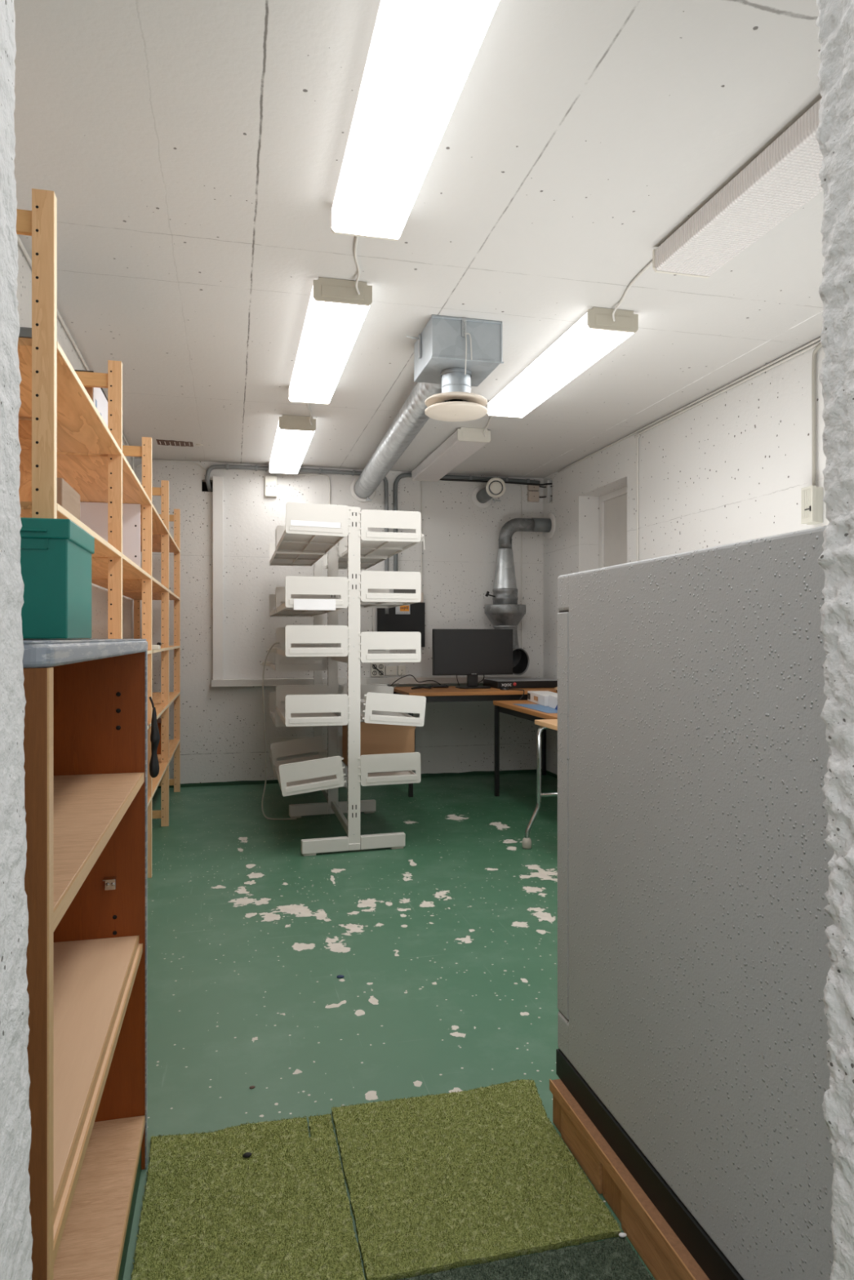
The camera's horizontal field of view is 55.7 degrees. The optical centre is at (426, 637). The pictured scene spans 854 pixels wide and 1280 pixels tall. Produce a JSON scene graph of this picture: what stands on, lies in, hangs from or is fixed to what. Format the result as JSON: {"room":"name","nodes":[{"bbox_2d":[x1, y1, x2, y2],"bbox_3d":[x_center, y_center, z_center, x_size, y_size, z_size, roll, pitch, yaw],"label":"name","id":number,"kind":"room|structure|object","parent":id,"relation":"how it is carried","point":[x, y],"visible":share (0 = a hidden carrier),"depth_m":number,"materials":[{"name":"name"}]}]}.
{"room":"basement storage room","nodes":[
{"label":"basement storage room","id":0,"kind":"room"},
{"bbox_2d":[16,244,134,639],"bbox_3d":[-1.702,-0.110,3.451,0.200,2.620,6.010,0,0,-14],"label":"wall","id":1,"kind":"structure","parent":0,"point":[24,295],"depth_m":4.04,"materials":[{"name":"concrete"}]},
{"bbox_2d":[17,234,133,471],"bbox_3d":[-1.633,-0.906,3.646,0.013,1.012,5.257,0,0,-14],"label":"cable","id":2,"kind":"object","parent":1,"relation":"attached to","point":[20,242],"visible":0.3,"depth_m":3.68,"materials":[{"name":"plastic"}]},
{"bbox_2d":[134,457,542,783],"bbox_3d":[-0.638,-0.110,6.904,3.895,2.620,0.200,0,0,-14],"label":"wall","id":3,"kind":"structure","parent":0,"point":[222,736],"depth_m":6.67,"materials":[{"name":"paint"}]},
{"bbox_2d":[135,459,243,471],"bbox_3d":[-1.898,-1.375,6.483,0.833,0.082,0.011,0,0,-14],"label":"cable","id":4,"kind":"object","parent":3,"relation":"attached to","point":[200,465],"visible":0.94,"depth_m":6.47,"materials":[{"name":"plastic"}]},
{"bbox_2d":[202,481,213,492],"bbox_3d":[-1.800,-1.226,6.633,0.087,0.097,0.020,0,0,-14],"label":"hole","id":5,"kind":"structure","parent":3,"relation":"attached to","point":[204,484],"depth_m":6.62,"materials":[{"name":"black"}]},
{"bbox_2d":[213,476,223,679],"bbox_3d":[-1.685,-0.478,6.519,0.082,1.632,0.054,0,0,-14],"label":"board","id":6,"kind":"object","parent":3,"relation":"attached to","point":[218,482],"visible":1,"depth_m":6.49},
{"bbox_2d":[264,475,276,497],"bbox_3d":[-1.280,-1.240,6.625,0.095,0.170,0.037,0,0,-14],"label":"junction box","id":7,"kind":"object","parent":3,"relation":"attached to","point":[270,482],"visible":1,"depth_m":6.61,"materials":[{"name":"beige plastic"}]},
{"bbox_2d":[204,463,388,613],"bbox_3d":[-1.060,-0.801,6.698,1.501,1.203,0.095,0,0,-14],"label":"conduit","id":8,"kind":"object","parent":3,"relation":"attached to","point":[227,466],"visible":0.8,"depth_m":6.69,"materials":[{"name":"grey plastic"}]},
{"bbox_2d":[281,473,330,504],"bbox_3d":[-1.002,-0.530,6.705,0.404,1.660,0.011,0,0,-14],"label":"cable","id":9,"kind":"object","parent":3,"relation":"attached to","point":[282,473],"visible":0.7,"depth_m":6.73,"materials":[{"name":"plastic"}]},
{"bbox_2d":[157,768,536,788],"bbox_3d":[-0.638,1.183,6.798,3.444,0.034,0.005,0,0,-14],"label":"baseboard","id":10,"kind":"structure","parent":3,"relation":"attached to","point":[509,771],"depth_m":6.65,"materials":[{"name":"green paint"}]},
{"bbox_2d":[211,675,530,686],"bbox_3d":[-0.415,0.366,6.814,2.714,0.056,0.079,0,0,-14],"label":"cable trunking","id":11,"kind":"object","parent":3,"relation":"attached to","point":[406,680],"visible":0.66,"depth_m":6.77,"materials":[{"name":"grey plastic"}]},
{"bbox_2d":[371,662,384,676],"bbox_3d":[-0.415,0.272,6.829,0.110,0.113,0.049,0,0,-14],"label":"double socket","id":12,"kind":"object","parent":3,"relation":"attached to","point":[377,668],"visible":1,"depth_m":6.82,"materials":[{"name":"beige plastic"}]},
{"bbox_2d":[385,666,396,675],"bbox_3d":[-0.307,0.282,6.869,0.094,0.078,0.022,0,0,-14],"label":"blank plate","id":13,"kind":"object","parent":3,"relation":"attached to","point":[389,670],"visible":1,"depth_m":6.86,"materials":[{"name":"beige plastic"}]},
{"bbox_2d":[350,382,441,502],"bbox_3d":[-0.207,-1.272,5.388,0.222,0.273,2.948,0,0,-13],"label":"spiral duct","id":14,"kind":"object","parent":3,"relation":"attached to","point":[411,417],"visible":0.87,"depth_m":5.11,"materials":[{"name":"metal"}]},
{"bbox_2d":[372,602,424,647],"bbox_3d":[-0.238,-0.110,6.878,0.450,0.380,0.036,0,0,-14],"label":"wall panel","id":15,"kind":"object","parent":3,"relation":"attached to","point":[410,617],"visible":0.67,"depth_m":6.87,"materials":[{"name":"black metal"}]},
{"bbox_2d":[397,665,405,675],"bbox_3d":[-0.216,0.280,6.891,0.065,0.083,0.022,0,0,-14],"label":"wall socket","id":16,"kind":"object","parent":3,"relation":"attached to","point":[401,668],"visible":1,"depth_m":6.88,"materials":[{"name":"beige plastic"}]},
{"bbox_2d":[420,480,422,592],"bbox_3d":[-0.087,-0.868,6.926,0.100,1.016,0.011,0,0,-14],"label":"cable","id":17,"kind":"object","parent":3,"relation":"attached to","point":[420,481],"visible":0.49,"depth_m":6.93,"materials":[{"name":"plastic"}]},
{"bbox_2d":[420,592,423,602],"bbox_3d":[-0.061,-0.343,6.921,0.055,0.085,0.037,0,0,-14],"label":"wall switch","id":18,"kind":"object","parent":3,"relation":"attached to","point":[422,593],"visible":0.32,"depth_m":6.91,"materials":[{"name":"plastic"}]},
{"bbox_2d":[393,472,540,571],"bbox_3d":[0.356,-0.853,7.016,1.321,1.106,0.049,0,0,-14],"label":"conduit","id":19,"kind":"object","parent":3,"relation":"attached to","point":[398,477],"visible":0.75,"depth_m":6.96,"materials":[{"name":"grey plastic"}]},
{"bbox_2d":[440,478,551,485],"bbox_3d":[0.610,-1.353,7.035,1.022,0.021,0.081,0,0,-9],"label":"cable","id":20,"kind":"object","parent":19,"relation":"attached to","point":[441,479],"visible":0.79,"depth_m":7.01,"materials":[{"name":"plastic"}]},
{"bbox_2d":[471,477,506,508],"bbox_3d":[0.527,-1.237,6.909,0.212,0.214,0.338,0,0,-14],"label":"pipe","id":21,"kind":"object","parent":3,"relation":"attached to","point":[482,496],"visible":1,"depth_m":6.88,"materials":[{"name":"grey plastic"}]},
{"bbox_2d":[514,484,522,675],"bbox_3d":[0.793,-0.518,7.140,0.109,1.696,0.011,0,0,-14],"label":"cable","id":22,"kind":"object","parent":3,"relation":"attached to","point":[514,484],"visible":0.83,"depth_m":7.15,"materials":[{"name":"plastic"}]},
{"bbox_2d":[484,511,555,675],"bbox_3d":[0.781,-0.386,6.952,0.612,1.407,0.358,0,0,-14],"label":"duct","id":23,"kind":"object","parent":3,"relation":"attached to","point":[504,613],"visible":0.78,"depth_m":6.87,"materials":[{"name":"grey metal"}]},
{"bbox_2d":[527,491,538,502],"bbox_3d":[0.943,-1.250,7.165,0.100,0.090,0.037,0,0,-14],"label":"junction box","id":24,"kind":"object","parent":3,"relation":"attached to","point":[532,496],"visible":1,"depth_m":7.15,"materials":[{"name":"plastic"}]},
{"bbox_2d":[527,484,538,490],"bbox_3d":[0.943,-1.330,7.165,0.100,0.050,0.037,0,0,-14],"label":"junction box","id":25,"kind":"object","parent":3,"relation":"attached to","point":[530,487],"visible":1,"depth_m":7.15,"materials":[{"name":"plastic"}]},
{"bbox_2d":[123,772,655,1279],"bbox_3d":[-0.018,1.200,2.195,6.000,0.001,9.275,0,0,-14],"label":"floor","id":26,"kind":"structure","parent":0,"point":[443,944],"depth_m":3.05,"materials":[{"name":"green paint"}]},
{"bbox_2d":[22,639,147,1279],"bbox_3d":[-0.714,0.602,1.302,0.407,1.197,1.035,0,0,-14],"label":"bookcase","id":27,"kind":"object","parent":26,"relation":"on","point":[86,730],"visible":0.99,"depth_m":1.51,"materials":[{"name":"brown wood"}]},
{"bbox_2d":[19,517,94,639],"bbox_3d":[-0.854,-0.111,1.624,0.305,0.226,0.291,0,0,-14],"label":"metal box","id":28,"kind":"object","parent":27,"relation":"on","point":[55,553],"visible":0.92,"depth_m":1.52,"materials":[{"name":"paint"}]},
{"bbox_2d":[16,188,180,878],"bbox_3d":[-1.546,0.100,4.022,0.341,2.200,4.638,0,0,-14],"label":"shelving","id":29,"kind":"object","parent":26,"relation":"on","point":[72,442],"depth_m":2.92,"materials":[{"name":"brown wood"}]},
{"bbox_2d":[18,420,31,501],"bbox_3d":[-1.196,-0.479,2.426,0.140,0.341,0.020,0,0,-14],"label":"wooden board","id":30,"kind":"object","parent":29,"relation":"on","point":[24,426],"visible":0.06,"depth_m":2.42,"materials":[{"name":"brown wood"}]},
{"bbox_2d":[57,477,79,519],"bbox_3d":[-1.251,-0.399,2.591,0.210,0.179,0.305,0,0,-14],"label":"wooden box","id":31,"kind":"object","parent":29,"relation":"on","point":[68,497],"visible":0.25,"depth_m":2.55,"materials":[{"name":"beige wood"}]},
{"bbox_2d":[74,369,107,426],"bbox_3d":[-1.397,-0.825,3.216,0.226,0.292,0.616,0,0,-14],"label":"cardboard box","id":32,"kind":"object","parent":29,"relation":"on","point":[97,395],"visible":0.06,"depth_m":3.10,"materials":[{"name":"cardboard"}]},
{"bbox_2d":[80,502,140,567],"bbox_3d":[-1.549,-0.483,3.953,0.278,0.349,0.016,0,0,-14],"label":"board","id":33,"kind":"object","parent":29,"relation":"on","point":[94,515],"visible":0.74,"depth_m":3.96,"materials":[{"name":"white wood"}]},
{"bbox_2d":[149,696,159,777],"bbox_3d":[-1.325,0.484,3.929,0.051,0.393,0.136,0,0,-14],"label":"bag","id":34,"kind":"object","parent":29,"relation":"hanging from","point":[155,735],"visible":1,"depth_m":3.89,"materials":[{"name":"fabric"}]},
{"bbox_2d":[151,642,161,649],"bbox_3d":[-1.384,0.043,4.107,0.066,0.038,0.065,0,0,-14],"label":"clamp","id":35,"kind":"object","parent":29,"relation":"attached to","point":[157,646],"visible":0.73,"depth_m":4.08,"materials":[{"name":"beige plastic"}]},
{"bbox_2d":[156,718,160,754],"bbox_3d":[-1.960,0.685,5.621,0.240,0.211,0.350,0,0,-14],"label":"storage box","id":36,"kind":"object","parent":29,"relation":"on","point":[158,720],"visible":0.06,"depth_m":5.48,"materials":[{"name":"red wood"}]},
{"bbox_2d":[130,1112,364,1279],"bbox_3d":[-0.283,1.192,1.294,0.437,0.016,1.412,0,0,-14],"label":"mat","id":37,"kind":"object","parent":26,"relation":"on","point":[210,1211],"visible":1,"depth_m":1.69,"materials":[{"name":"green carpet"}]},
{"bbox_2d":[242,1151,252,1157],"bbox_3d":[-0.412,1.185,1.852,0.022,0.007,0.014,0,0,-14],"label":"debris","id":38,"kind":"object","parent":37,"relation":"on","point":[248,1154],"visible":1,"depth_m":1.85,"materials":[{"name":"black"}]},
{"bbox_2d":[336,974,344,977],"bbox_3d":[-0.306,1.196,2.853,0.027,0.008,0.016,0,0,-14],"label":"debris","id":39,"kind":"object","parent":26,"relation":"on","point":[339,975],"visible":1,"depth_m":2.85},
{"bbox_2d":[269,502,426,856],"bbox_3d":[-0.636,0.228,5.455,0.827,1.944,1.982,0,0,-14],"label":"display rack","id":40,"kind":"object","parent":26,"relation":"on","point":[311,531],"visible":0.98,"depth_m":4.55,"materials":[{"name":"white metal"}]},
{"bbox_2d":[260,661,272,666],"bbox_3d":[-1.228,0.201,6.185,0.090,0.034,0.036,0,0,-14],"label":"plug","id":41,"kind":"object","parent":40,"relation":"attached to","point":[268,663],"visible":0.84,"depth_m":6.17,"materials":[{"name":"beige plastic"}]},
{"bbox_2d":[266,647,280,653],"bbox_3d":[-1.009,0.083,5.332,0.090,0.034,0.036,0,0,-14],"label":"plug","id":42,"kind":"object","parent":40,"relation":"attached to","point":[273,650],"visible":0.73,"depth_m":5.32,"materials":[{"name":"beige plastic"}]},
{"bbox_2d":[261,642,296,819],"bbox_3d":[-0.974,0.615,5.309,0.229,1.170,0.041,0,0,-3],"label":"cable","id":43,"kind":"object","parent":40,"relation":"hanging from","point":[264,815],"visible":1,"depth_m":5.31,"materials":[{"name":"plastic"}]},
{"bbox_2d":[269,692,321,727],"bbox_3d":[-0.946,0.513,5.882,0.357,0.173,0.904,0,0,-14],"label":"tray","id":44,"kind":"object","parent":40,"relation":"on","point":[277,720],"depth_m":5.90,"materials":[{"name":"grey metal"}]},
{"bbox_2d":[269,588,324,617],"bbox_3d":[-0.946,-0.251,5.882,0.357,0.173,0.904,0,0,-14],"label":"tray","id":45,"kind":"object","parent":40,"relation":"on","point":[273,612],"depth_m":6.28,"materials":[{"name":"grey metal"}]},
{"bbox_2d":[269,528,326,566],"bbox_3d":[-0.946,-0.648,5.882,0.357,0.173,0.904,0,0,-14],"label":"tray","id":46,"kind":"object","parent":40,"relation":"on","point":[276,557],"depth_m":5.88,"materials":[{"name":"grey metal"}]},
{"bbox_2d":[269,736,327,779],"bbox_3d":[-0.946,0.864,5.882,0.357,0.173,0.904,0,0,-14],"label":"tray","id":47,"kind":"object","parent":40,"relation":"on","point":[273,740],"depth_m":6.14,"materials":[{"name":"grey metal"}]},
{"bbox_2d":[269,644,327,671],"bbox_3d":[-0.946,0.139,5.882,0.357,0.173,0.904,0,0,-14],"label":"tray","id":48,"kind":"object","parent":40,"relation":"on","point":[282,663],"depth_m":5.46,"materials":[{"name":"grey metal"}]},
{"bbox_2d":[270,735,346,796],"bbox_3d":[-0.740,0.764,4.915,0.371,0.212,0.951,0,0,-14],"label":"tray","id":49,"kind":"object","parent":40,"relation":"on","point":[313,773],"depth_m":4.49,"materials":[{"name":"grey metal"}]},
{"bbox_2d":[275,684,350,726],"bbox_3d":[-0.713,0.402,4.921,0.357,0.173,0.951,0,0,-14],"label":"tray","id":50,"kind":"object","parent":40,"relation":"on","point":[304,705],"depth_m":4.48,"materials":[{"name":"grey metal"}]},
{"bbox_2d":[275,625,350,657],"bbox_3d":[-0.713,0.018,4.921,0.357,0.173,0.951,0,0,-14],"label":"tray","id":51,"kind":"object","parent":40,"relation":"on","point":[327,635],"depth_m":4.47,"materials":[{"name":"white metal"}]},
{"bbox_2d":[275,576,350,613],"bbox_3d":[-0.712,-0.244,4.919,0.357,0.185,0.955,0,0,-14],"label":"tray","id":52,"kind":"object","parent":40,"relation":"on","point":[300,594],"depth_m":4.47,"materials":[{"name":"white metal"}]},
{"bbox_2d":[275,502,351,553],"bbox_3d":[-0.710,-0.653,4.921,0.361,0.182,0.953,0,0,-14],"label":"tray","id":53,"kind":"object","parent":40,"relation":"on","point":[309,527],"depth_m":4.48,"materials":[{"name":"white metal"}]},
{"bbox_2d":[321,542,386,569],"bbox_3d":[-0.552,-0.630,5.977,0.357,0.173,0.904,0,0,-14],"label":"tray","id":54,"kind":"object","parent":40,"relation":"on","point":[365,562],"depth_m":5.99,"materials":[{"name":"grey metal"}]},
{"bbox_2d":[321,677,387,702],"bbox_3d":[-0.552,0.407,5.977,0.357,0.173,0.904,0,0,-14],"label":"tray","id":55,"kind":"object","parent":40,"relation":"on","point":[341,682],"depth_m":6.38,"materials":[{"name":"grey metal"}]},
{"bbox_2d":[342,721,415,772],"bbox_3d":[-0.302,0.651,5.095,0.396,0.313,0.515,0,0,-14],"label":"cardboard box","id":56,"kind":"object","parent":40,"relation":"on","point":[375,739],"visible":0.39,"depth_m":4.86,"materials":[{"name":"brown cardboard"}]},
{"bbox_2d":[336,735,421,786],"bbox_3d":[-0.321,0.743,5.016,0.360,0.178,0.951,0,0,-14],"label":"tray","id":57,"kind":"object","parent":40,"relation":"on","point":[370,770],"depth_m":4.56,"materials":[{"name":"grey metal"}]},
{"bbox_2d":[337,570,421,608],"bbox_3d":[-0.319,-0.287,5.017,0.357,0.173,0.951,0,0,-14],"label":"tray","id":58,"kind":"object","parent":40,"relation":"on","point":[374,587],"depth_m":4.57,"materials":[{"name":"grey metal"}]},
{"bbox_2d":[337,509,421,557],"bbox_3d":[-0.319,-0.630,5.017,0.357,0.173,0.951,0,0,-14],"label":"tray","id":59,"kind":"object","parent":40,"relation":"on","point":[372,544],"depth_m":4.58,"materials":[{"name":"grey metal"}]},
{"bbox_2d":[338,631,421,662],"bbox_3d":[-0.319,0.053,5.017,0.357,0.173,0.951,0,0,-14],"label":"tray","id":60,"kind":"object","parent":40,"relation":"on","point":[387,641],"depth_m":4.56,"materials":[{"name":"white metal"}]},
{"bbox_2d":[341,683,426,726],"bbox_3d":[-0.295,0.407,5.023,0.368,0.201,0.951,0,0,-14],"label":"tray","id":61,"kind":"object","parent":40,"relation":"on","point":[381,706],"depth_m":4.57,"materials":[{"name":"grey metal"}]},
{"bbox_2d":[421,533,424,550],"bbox_3d":[-0.024,-0.546,4.611,0.025,0.092,0.010,0,0,-6],"label":"tie","id":62,"kind":"object","parent":40,"relation":"hanging from","point":[421,534],"visible":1,"depth_m":4.61,"materials":[{"name":"plastic"}]},
{"bbox_2d":[393,685,557,797],"bbox_3d":[0.448,0.807,6.591,1.381,0.785,0.740,0,0,-14],"label":"desk","id":63,"kind":"object","parent":26,"relation":"on","point":[450,694],"visible":0.3,"depth_m":6.27,"materials":[{"name":"laminate"}]},
{"bbox_2d":[389,675,440,686],"bbox_3d":[-0.111,0.386,6.693,0.584,0.155,0.069,0,0,-24],"label":"cable","id":64,"kind":"object","parent":63,"relation":"on","point":[406,675],"visible":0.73,"depth_m":6.72,"materials":[{"name":"plastic"}]},
{"bbox_2d":[411,685,448,688],"bbox_3d":[0.029,0.402,6.569,0.127,0.022,0.391,0,0,44],"label":"cable","id":65,"kind":"object","parent":63,"relation":"on","point":[420,686],"visible":1,"depth_m":6.51,"materials":[{"name":"plastic"}]},
{"bbox_2d":[431,684,447,688],"bbox_3d":[0.104,0.403,6.698,0.120,0.022,0.090,0,0,-14],"label":"power adapter","id":66,"kind":"object","parent":63,"relation":"on","point":[431,685],"visible":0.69,"depth_m":6.66,"materials":[{"name":"black plastic"}]},
{"bbox_2d":[431,628,512,688],"bbox_3d":[0.376,0.172,6.646,0.680,0.485,0.200,0,0,-14],"label":"monitor","id":67,"kind":"object","parent":63,"relation":"on","point":[472,653],"visible":1,"depth_m":6.61,"materials":[{"name":"black plastic"}]},
{"bbox_2d":[499,685,508,689],"bbox_3d":[0.618,0.399,6.447,0.068,0.032,0.116,0,0,-14],"label":"computer mouse","id":68,"kind":"object","parent":63,"relation":"on","point":[503,687],"visible":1,"depth_m":6.41,"materials":[{"name":"black plastic"}]},
{"bbox_2d":[507,688,524,700],"bbox_3d":[0.697,0.450,6.336,0.057,0.094,0.171,0,0,-25],"label":"cable","id":69,"kind":"object","parent":63,"relation":"hanging from","point":[508,688],"visible":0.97,"depth_m":6.30,"materials":[{"name":"plastic"}]},
{"bbox_2d":[483,678,557,688],"bbox_3d":[0.800,0.384,6.799,0.560,0.060,0.402,0,0,-14],"label":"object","id":70,"kind":"object","parent":63,"relation":"on","point":[497,683],"visible":0.94,"depth_m":6.63,"materials":[{"name":"plastic"}]},
{"bbox_2d":[331,1078,622,1279],"bbox_3d":[0.086,1.191,1.836,0.550,0.018,0.579,0,0,-14],"label":"mat","id":71,"kind":"object","parent":26,"relation":"on","point":[436,1183],"visible":1,"depth_m":1.76,"materials":[{"name":"green carpet"}]},
{"bbox_2d":[493,700,557,796],"bbox_3d":[1.008,0.840,5.570,0.775,0.720,1.350,0,0,-14],"label":"desk","id":72,"kind":"object","parent":26,"relation":"on","point":[507,707],"visible":0.3,"depth_m":6.03,"materials":[{"name":"laminate"}]},
{"bbox_2d":[512,703,557,713],"bbox_3d":[0.855,0.478,5.491,0.350,0.002,0.770,0,0,-14],"label":"sheet","id":73,"kind":"object","parent":72,"relation":"on","point":[547,709],"visible":0.57,"depth_m":5.47,"materials":[{"name":"paper"}]},
{"bbox_2d":[548,694,557,710],"bbox_3d":[0.953,0.434,5.402,0.204,0.085,0.364,0,0,-5],"label":"carton","id":74,"kind":"object","parent":73,"relation":"on","point":[553,699],"visible":0.24,"depth_m":5.45,"materials":[{"name":"cardboard"}]},
{"bbox_2d":[527,690,557,706],"bbox_3d":[0.866,0.441,5.877,0.164,0.072,0.520,0,0,-6],"label":"carton","id":75,"kind":"object","parent":72,"relation":"on","point":[540,697],"visible":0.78,"depth_m":5.86,"materials":[{"name":"white cardboard"}]},
{"bbox_2d":[396,1235,654,1279],"bbox_3d":[0.244,1.193,1.137,0.527,0.014,0.857,0,0,-14],"label":"mat","id":76,"kind":"object","parent":26,"relation":"on","point":[610,1259],"visible":1,"depth_m":1.53,"materials":[{"name":"carpet"}]},
{"bbox_2d":[618,1232,626,1237],"bbox_3d":[0.389,1.187,1.607,0.016,0.005,0.011,0,0,-14],"label":"debris","id":77,"kind":"object","parent":76,"relation":"on","point":[620,1234],"visible":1,"depth_m":1.60,"materials":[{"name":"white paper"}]},
{"bbox_2d":[521,719,557,849],"bbox_3d":[1.064,0.836,4.333,0.892,0.728,0.820,0,0,-14],"label":"table","id":78,"kind":"object","parent":26,"relation":"on","point":[544,724],"visible":0.25,"depth_m":4.60,"materials":[{"name":"metal"}]},
{"bbox_2d":[549,1079,709,1279],"bbox_3d":[0.811,1.147,1.593,0.794,0.106,1.034,0,0,-14],"label":"wooden pallet","id":79,"kind":"object","parent":26,"relation":"on","point":[664,1254],"visible":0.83,"depth_m":1.64,"materials":[{"name":"brown wood"}]},
{"bbox_2d":[555,524,834,1279],"bbox_3d":[0.813,0.469,1.643,0.769,1.250,1.090,0,0,-14],"label":"grey safe","id":80,"kind":"object","parent":79,"relation":"on","point":[694,963],"visible":0.85,"depth_m":1.40,"materials":[{"name":"paint"}]},
{"bbox_2d":[13,0,824,478],"bbox_3d":[0.191,-1.495,3.910,4.095,0.150,6.410,0,0,-14],"label":"ceiling","id":81,"kind":"structure","parent":0,"point":[191,153],"depth_m":2.66,"materials":[{"name":"concrete"}]},
{"bbox_2d":[155,439,202,446],"bbox_3d":[-1.801,-1.416,5.901,0.321,0.006,0.167,0,0,-14],"label":"ceiling slot","id":82,"kind":"object","parent":81,"relation":"attached to","point":[166,442],"visible":1,"depth_m":5.89,"materials":[{"name":"beige plastic"}]},
{"bbox_2d":[268,414,315,474],"bbox_3d":[-0.995,-1.373,5.861,0.234,0.091,1.424,0,0,-14],"label":"ceiling light","id":83,"kind":"object","parent":81,"relation":"attached to","point":[294,433],"visible":1,"depth_m":5.54,"materials":[{"name":"beige plastic"}]},
{"bbox_2d":[306,403,312,425],"bbox_3d":[-0.712,-1.389,4.882,0.028,0.055,0.619,0,0,-7],"label":"cable","id":84,"kind":"object","parent":81,"relation":"attached to","point":[308,406],"visible":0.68,"depth_m":5.09,"materials":[{"name":"plastic"}]},
{"bbox_2d":[288,277,372,404],"bbox_3d":[-0.499,-1.373,3.892,0.234,0.091,1.424,0,0,-14],"label":"ceiling light","id":85,"kind":"object","parent":81,"relation":"attached to","point":[335,314],"visible":1,"depth_m":3.57,"materials":[{"name":"beige plastic"}]},
{"bbox_2d":[354,236,359,294],"bbox_3d":[-0.252,-1.389,2.944,0.028,0.055,0.543,0,0,-6],"label":"cable","id":86,"kind":"object","parent":81,"relation":"attached to","point":[357,237],"visible":0.66,"depth_m":3.06,"materials":[{"name":"plastic"}]},
{"bbox_2d":[330,0,499,240],"bbox_3d":[-0.036,-1.373,1.993,0.234,0.091,1.424,0,0,-14],"label":"ceiling light","id":87,"kind":"object","parent":81,"relation":"attached to","point":[422,54],"visible":1,"depth_m":2.02,"materials":[{"name":"beige plastic"}]},
{"bbox_2d":[411,426,490,481],"bbox_3d":[0.152,-1.373,6.160,0.234,0.091,1.424,0,0,-14],"label":"ceiling light","id":88,"kind":"object","parent":81,"relation":"attached to","point":[464,442],"visible":1,"depth_m":5.89,"materials":[{"name":"beige plastic"}]},
{"bbox_2d":[406,315,503,386],"bbox_3d":[0.110,-1.292,3.750,0.402,0.254,0.382,0,0,-14],"label":"box","id":89,"kind":"object","parent":81,"relation":"attached to","point":[445,342],"visible":1,"depth_m":3.61,"materials":[{"name":"metal"}]},
{"bbox_2d":[424,368,487,422],"bbox_3d":[0.136,-1.136,3.768,0.292,0.197,0.292,0,0,-14],"label":"air diffuser","id":90,"kind":"object","parent":89,"relation":"attached to","point":[455,402],"visible":0.99,"depth_m":3.71,"materials":[{"name":"beige metal"}]},
{"bbox_2d":[483,416,493,436],"bbox_3d":[0.422,-1.389,5.172,0.028,0.055,0.629,0,0,-7],"label":"cable","id":91,"kind":"object","parent":81,"relation":"attached to","point":[485,428],"visible":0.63,"depth_m":5.39,"materials":[{"name":"plastic"}]},
{"bbox_2d":[486,306,638,417],"bbox_3d":[0.638,-1.373,4.178,0.234,0.091,1.424,0,0,-14],"label":"ceiling light","id":92,"kind":"object","parent":81,"relation":"attached to","point":[595,334],"visible":0.97,"depth_m":3.89,"materials":[{"name":"beige plastic"}]},
{"bbox_2d":[612,261,652,321],"bbox_3d":[0.825,-1.389,3.213,0.028,0.055,0.548,0,0,-6],"label":"cable","id":93,"kind":"object","parent":81,"relation":"attached to","point":[647,266],"visible":0.76,"depth_m":3.25,"materials":[{"name":"plastic"}]},
{"bbox_2d":[652,97,822,278],"bbox_3d":[1.100,-1.373,2.273,0.234,0.091,1.424,0,0,-14],"label":"ceiling light","id":94,"kind":"object","parent":81,"relation":"attached to","point":[784,177],"visible":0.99,"depth_m":2.50,"materials":[{"name":"beige plastic"}]},
{"bbox_2d":[542,337,829,774],"bbox_3d":[1.899,-0.110,4.325,0.320,2.620,6.010,0,0,-14],"label":"wall","id":95,"kind":"structure","parent":0,"point":[734,466],"depth_m":4.79,"materials":[{"name":"paint"}]},
{"bbox_2d":[546,770,557,778],"bbox_3d":[1.736,1.185,4.305,0.005,0.030,5.950,0,0,-14],"label":"baseboard","id":96,"kind":"structure","parent":95,"relation":"attached to","point":[548,772],"depth_m":6.99,"materials":[{"name":"green paint"}]},
{"bbox_2d":[599,486,626,568],"bbox_3d":[1.494,-0.542,6.120,0.058,1.185,0.810,0,0,-14],"label":"window","id":97,"kind":"structure","parent":95,"relation":"in","point":[612,505],"depth_m":6.30,"materials":[{"name":"grey glass"}]},
{"bbox_2d":[557,337,820,472],"bbox_3d":[1.677,-1.407,4.523,0.011,0.014,4.800,0,0,-14],"label":"cable","id":98,"kind":"object","parent":95,"relation":"attached to","point":[818,339],"visible":0.89,"depth_m":4.70,"materials":[{"name":"plastic"}]},
{"bbox_2d":[634,341,820,560],"bbox_3d":[1.836,-0.647,3.869,0.013,1.495,3.455,0,0,-14],"label":"cable","id":99,"kind":"object","parent":95,"relation":"attached to","point":[637,435],"visible":0.81,"depth_m":4.91,"materials":[{"name":"white plastic"}]},
{"bbox_2d":[800,485,822,524],"bbox_3d":[1.820,-0.625,3.822,0.068,0.174,0.078,0,0,-14],"label":"thermostat","id":100,"kind":"object","parent":95,"relation":"attached to","point":[811,496],"visible":1,"depth_m":3.79,"materials":[{"name":"plastic"}]},
{"bbox_2d":[811,342,822,485],"bbox_3d":[1.881,-1.054,3.649,0.019,0.679,0.406,0,0,-13],"label":"cable","id":101,"kind":"object","parent":95,"relation":"attached to","point":[819,346],"visible":0.71,"depth_m":3.83,"materials":[{"name":"plastic"}]},
{"bbox_3d":[0.800,-0.110,0.868,3.845,2.620,0.190,0,0,-14],"label":"wall","id":102,"kind":"structure","parent":0,"visible":0},
{"bbox_2d":[0,0,33,1279],"bbox_3d":[-0.352,0.150,0.584,0.099,2.100,0.204,0,0,-14],"label":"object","id":103,"kind":"structure","parent":102,"relation":"attached to","point":[16,1239],"depth_m":0.65,"materials":[{"name":"concrete"}]},
{"bbox_2d":[815,0,853,1279],"bbox_3d":[0.490,0.150,0.788,0.100,2.100,0.214,0,0,-14],"label":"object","id":104,"kind":"structure","parent":102,"relation":"attached to","point":[834,135],"depth_m":0.86,"materials":[{"name":"concrete"}]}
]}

